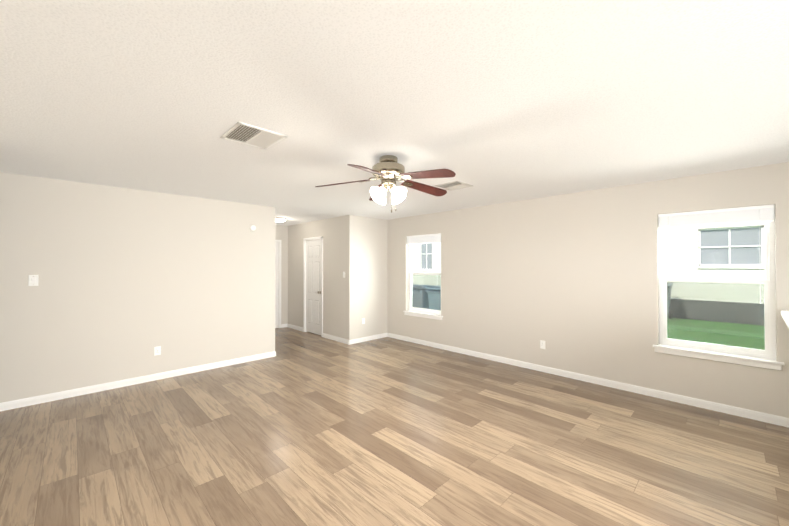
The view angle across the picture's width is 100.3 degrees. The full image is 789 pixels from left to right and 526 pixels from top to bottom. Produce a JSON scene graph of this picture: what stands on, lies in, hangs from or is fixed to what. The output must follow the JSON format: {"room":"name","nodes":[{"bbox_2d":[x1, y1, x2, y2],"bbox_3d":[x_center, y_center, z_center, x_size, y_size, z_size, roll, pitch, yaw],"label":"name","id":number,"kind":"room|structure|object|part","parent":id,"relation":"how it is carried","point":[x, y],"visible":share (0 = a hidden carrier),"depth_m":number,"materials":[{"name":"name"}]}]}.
{"room":"empty living room","nodes":[
{"label":"empty living room","id":0,"kind":"room"},
{"bbox_2d":[0,172,274,402],"bbox_3d":[-3.053,0.298,4.402,2.960,2.440,0.120,0,-1,-44],"label":"wall","id":1,"kind":"structure","parent":0,"point":[129,280],"depth_m":4.03,"materials":[{"name":"grey paint"}]},
{"bbox_2d":[28,275,37,285],"bbox_3d":[-3.859,0.187,3.517,0.072,0.116,0.014,0,-1,-44],"label":"switch plate","id":2,"kind":"object","parent":1,"relation":"attached to","point":[32,280],"visible":1,"depth_m":3.51,"materials":[{"name":"white plastic"}]},
{"bbox_2d":[0,351,274,410],"bbox_3d":[-3.006,1.476,4.346,2.960,0.083,0.014,0,-1,-44],"label":"baseboard","id":3,"kind":"structure","parent":1,"relation":"attached to","point":[19,403],"depth_m":4.02,"materials":[{"name":"white wood"}]},
{"bbox_2d":[154,346,160,355],"bbox_3d":[-3.081,1.143,4.279,0.070,0.114,0.007,0,-1,-44],"label":"outlet","id":4,"kind":"object","parent":1,"relation":"attached to","point":[157,350],"visible":1,"depth_m":4.28,"materials":[{"name":"white plastic"}]},
{"bbox_2d":[250,225,255,230],"bbox_3d":[-2.208,-0.545,5.134,0.092,0.092,0.029,0,-1,-44],"label":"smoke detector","id":5,"kind":"object","parent":1,"relation":"attached to","point":[252,227],"visible":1,"depth_m":5.12,"materials":[{"name":"white plastic"}]},
{"bbox_2d":[275,225,287,323],"bbox_3d":[-2.743,0.323,7.880,2.597,2.440,0.120,0,-1,-44],"label":"wall","id":6,"kind":"structure","parent":0,"point":[281,232],"depth_m":7.89,"materials":[{"name":"grey paint"}]},
{"bbox_2d":[275,242,277,327],"bbox_3d":[-3.052,0.519,7.538,0.802,2.019,0.042,0,-1,-44],"label":"door leaf","id":7,"kind":"structure","parent":6,"relation":"in","point":[276,284],"depth_m":7.78,"materials":[{"name":"white wood"}]},
{"bbox_2d":[275,240,280,327],"bbox_3d":[-3.065,0.495,7.551,0.924,2.092,0.136,0,-1,-44],"label":"door frame","id":8,"kind":"structure","parent":6,"relation":"attached to","point":[279,283],"depth_m":7.80,"materials":[{"name":"white wood"}]},
{"bbox_2d":[288,215,345,338],"bbox_3d":[-1.713,0.318,7.159,0.120,2.440,2.353,0,-1,-44],"label":"wall","id":9,"kind":"structure","parent":0,"point":[332,231],"depth_m":6.74,"materials":[{"name":"grey paint"}]},
{"bbox_2d":[287,324,302,330],"bbox_3d":[-2.316,1.500,7.670,0.014,0.083,0.766,0,-1,-44],"label":"baseboard","id":10,"kind":"structure","parent":9,"relation":"attached to","point":[295,327],"depth_m":7.64,"materials":[{"name":"white wood"}]},
{"bbox_2d":[303,236,322,336],"bbox_3d":[-1.727,0.492,7.161,0.136,2.092,0.794,0,-1,-44],"label":"trim","id":11,"kind":"structure","parent":9,"relation":"attached to","point":[304,278],"depth_m":7.36,"materials":[{"name":"white wood"}]},
{"bbox_2d":[306,240,320,334],"bbox_3d":[-1.740,0.516,7.148,0.042,2.019,0.672,0,-1,-44],"label":"closet door leaf","id":12,"kind":"structure","parent":9,"relation":"in","point":[313,305],"depth_m":7.15,"materials":[{"name":"white wood"}]},
{"bbox_2d":[322,333,348,344],"bbox_3d":[-1.171,1.492,6.503,0.014,0.083,0.911,0,-1,-44],"label":"baseboard","id":13,"kind":"structure","parent":9,"relation":"attached to","point":[335,338],"depth_m":6.49,"materials":[{"name":"white wood"}]},
{"bbox_2d":[346,215,386,339],"bbox_3d":[-0.540,0.314,6.577,0.979,2.440,0.120,0,-1,-44],"label":"wall","id":14,"kind":"structure","parent":0,"point":[366,268],"depth_m":6.47,"materials":[{"name":"grey paint"}]},
{"bbox_2d":[349,333,386,344],"bbox_3d":[-0.493,1.492,6.521,0.979,0.083,0.014,0,-1,-44],"label":"baseboard","id":15,"kind":"structure","parent":14,"relation":"attached to","point":[364,339],"depth_m":6.47,"materials":[{"name":"white wood"}]},
{"bbox_2d":[0,327,788,525],"bbox_3d":[-0.517,1.557,2.790,6.543,0.100,10.489,0,-1,-44],"label":"floor","id":16,"kind":"structure","parent":0,"point":[301,428],"depth_m":2.63,"materials":[{"name":"brown wood"}]},
{"bbox_3d":[2.890,0.988,2.077,2.305,1.028,0.244,0,-1,-44],"label":"wall","id":17,"kind":"structure","parent":16,"relation":"on","visible":0},
{"bbox_2d":[781,311,788,327],"bbox_3d":[2.849,0.452,2.044,2.447,0.040,0.588,0,-1,-44],"label":"countertop","id":18,"kind":"structure","parent":17,"relation":"on","point":[785,315],"depth_m":2.70,"materials":[{"name":"white"}]},
{"bbox_2d":[0,0,788,225],"bbox_3d":[-0.517,-0.993,2.808,6.543,0.120,10.489,0,-1,-44],"label":"ceiling","id":19,"kind":"structure","parent":0,"point":[492,102],"depth_m":1.85,"materials":[{"name":"white paint"}]},
{"bbox_2d":[220,121,287,148],"bbox_3d":[-1.038,-0.930,2.429,0.350,0.012,0.370,0,-1,-44],"label":"ceiling vent","id":20,"kind":"object","parent":19,"relation":"in","point":[244,133],"visible":1,"depth_m":2.41,"materials":[{"name":"white metal"}]},
{"bbox_2d":[275,217,285,221],"bbox_3d":[-2.354,-0.868,6.673,0.304,0.076,0.304,0,-1,-44],"label":"recessed light","id":21,"kind":"object","parent":19,"relation":"in","point":[278,219],"visible":0.67,"depth_m":6.57,"materials":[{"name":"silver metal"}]},
{"bbox_2d":[315,155,455,212],"bbox_3d":[-0.013,-0.685,2.899,1.250,0.495,1.232,0,-1,-44],"label":"ceiling fan","id":22,"kind":"object","parent":19,"relation":"hanging from","point":[388,171],"visible":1,"depth_m":2.85,"materials":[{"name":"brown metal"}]},
{"bbox_3d":[-0.035,-0.738,2.907,0.492,0.053,0.484,0,-1,-44],"label":"arm","id":23,"kind":"part","parent":22,"relation":"part of"},
{"bbox_3d":[-0.053,-0.593,2.912,0.362,0.134,0.362,0,-1,-44],"label":"lamp shade","id":24,"kind":"part","parent":22,"relation":"part of","materials":[{"name":"white glass"}]},
{"bbox_2d":[435,181,472,189],"bbox_3d":[0.708,-0.919,3.926,0.330,0.012,0.330,0,-1,-44],"label":"ceiling vent","id":25,"kind":"object","parent":19,"relation":"in","point":[454,185],"visible":0.96,"depth_m":3.90,"materials":[{"name":"grey metal"}]},
{"bbox_2d":[387,162,788,417],"bbox_3d":[1.805,0.303,4.996,0.150,2.440,10.369,0,-1,-44],"label":"wall","id":26,"kind":"structure","parent":0,"point":[571,280],"depth_m":4.22,"materials":[{"name":"grey paint"}]},
{"bbox_2d":[403,311,442,319],"bbox_3d":[0.544,0.983,6.196,0.110,0.077,0.955,0,-1,-44],"label":"window sill","id":27,"kind":"structure","parent":26,"relation":"attached to","point":[425,315],"depth_m":6.15,"materials":[{"name":"white wood"}]},
{"bbox_2d":[407,233,440,243],"bbox_3d":[0.555,-0.058,6.213,0.064,0.948,0.853,0,-1,-44],"label":"window blind","id":28,"kind":"object","parent":26,"relation":"attached to","point":[426,238],"visible":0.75,"depth_m":6.18,"materials":[{"name":"white plastic"}]},
{"bbox_2d":[409,243,440,314],"bbox_3d":[0.602,0.206,6.258,0.068,1.480,0.865,0,-1,-44],"label":"window","id":29,"kind":"structure","parent":26,"relation":"in","point":[421,309],"depth_m":6.34,"materials":[{"name":"white plastic"}]},
{"bbox_2d":[412,274,440,309],"bbox_3d":[0.619,0.558,6.272,0.002,0.702,0.789,0,-1,-44],"label":"screen","id":30,"kind":"object","parent":29,"relation":"attached to","point":[413,286],"depth_m":6.28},
{"bbox_2d":[540,340,544,348],"bbox_3d":[2.075,1.143,4.604,0.007,0.114,0.070,0,-1,-44],"label":"outlet","id":31,"kind":"object","parent":26,"relation":"attached to","point":[542,344],"visible":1,"depth_m":4.61,"materials":[{"name":"white plastic"}]},
{"bbox_2d":[387,333,788,426],"bbox_3d":[2.571,1.475,4.091,0.014,0.083,7.776,0,-1,-44],"label":"baseboard","id":32,"kind":"structure","parent":26,"relation":"attached to","point":[748,413],"depth_m":3.91,"materials":[{"name":"white wood"}]},
{"bbox_2d":[658,205,775,359],"bbox_3d":[3.344,0.187,3.467,0.068,1.480,0.874,0,-1,-44],"label":"window","id":33,"kind":"structure","parent":26,"relation":"in","point":[769,298],"depth_m":3.38,"materials":[{"name":"white plastic"}]},
{"bbox_2d":[667,281,764,348],"bbox_3d":[3.360,0.538,3.481,0.002,0.702,0.798,0,-1,-44],"label":"screen","id":34,"kind":"object","parent":33,"relation":"attached to","point":[723,315],"depth_m":3.45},
{"bbox_2d":[658,204,773,303],"bbox_3d":[3.296,-0.077,3.422,0.064,0.948,0.862,0,-1,-44],"label":"window blind","id":35,"kind":"object","parent":33,"relation":"attached to","point":[749,214],"visible":1,"depth_m":3.37,"materials":[{"name":"white plastic"}]},
{"bbox_3d":[3.346,0.181,3.469,0.030,1.352,0.758,0,-1,-44],"label":"glass","id":36,"kind":"part","parent":33,"relation":"part of","materials":[{"name":"clear glass"}]},
{"bbox_2d":[653,344,784,370],"bbox_3d":[3.286,0.963,3.405,0.110,0.077,0.964,0,-1,-44],"label":"window sill","id":37,"kind":"structure","parent":26,"relation":"attached to","point":[731,358],"depth_m":3.33,"materials":[{"name":"white wood"}]},
{"label":"outside","id":38,"kind":"structure","parent":0,"visible":0},
{"bbox_2d":[412,222,765,303],"bbox_3d":[5.590,-1.666,13.682,0.250,6.500,40.000,0,-1,-44],"label":"house","id":39,"kind":"structure","parent":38,"point":[683,234],"depth_m":10.00,"materials":[{"name":"white brick"}]},
{"bbox_2d":[415,284,764,325],"bbox_3d":[5.490,1.488,13.562,0.030,0.690,40.000,0,-1,-44],"label":"fence","id":40,"kind":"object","parent":39,"relation":"attached to","point":[752,311],"depth_m":9.57,"materials":[{"name":"grey wood"}]},
{"bbox_2d":[419,225,764,270],"bbox_3d":[5.739,-0.483,13.400,0.160,1.770,12.500,0,-1,-44],"label":"frame","id":41,"kind":"object","parent":39,"relation":"attached to","point":[730,266],"depth_m":9.46,"materials":[{"name":"white plastic"}]},
{"bbox_2d":[422,227,760,268],"bbox_3d":[5.778,-0.518,13.439,0.010,1.600,12.300,0,-1,-44],"label":"window pane","id":42,"kind":"object","parent":41,"relation":"in","point":[744,257],"depth_m":9.51,"materials":[{"name":"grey glass"}]},
{"bbox_2d":[667,317,764,349],"bbox_3d":[2.423,1.812,10.548,8.507,0.200,40.000,0,-1,-44],"label":"grass lawn","id":43,"kind":"structure","parent":38,"point":[730,335],"depth_m":7.90,"materials":[{"name":"green plant"}]},
{"bbox_2d":[667,283,672,317],"bbox_3d":[7.989,1.151,9.992,0.831,1.110,0.660,0,-1,-44],"label":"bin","id":44,"kind":"object","parent":43,"relation":"on","point":[669,314],"depth_m":9.74,"materials":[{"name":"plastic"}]},
{"bbox_3d":[0.797,1.652,7.761,1.800,0.079,2.500,0,-1,-44],"label":"pad","id":45,"kind":"object","parent":43,"relation":"on","visible":0},
{"bbox_2d":[412,284,436,308],"bbox_3d":[0.670,1.054,7.656,0.831,1.110,0.660,0,-1,-39],"label":"bin","id":46,"kind":"object","parent":45,"relation":"on","point":[423,292],"depth_m":7.32,"materials":[{"name":"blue plastic"}]},
{"bbox_2d":[425,286,440,309],"bbox_3d":[1.140,1.050,7.077,0.660,1.110,0.831,0,-1,41],"label":"bin","id":47,"kind":"object","parent":45,"relation":"on","point":[434,298],"depth_m":6.91,"materials":[{"name":"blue plastic"}]}
]}

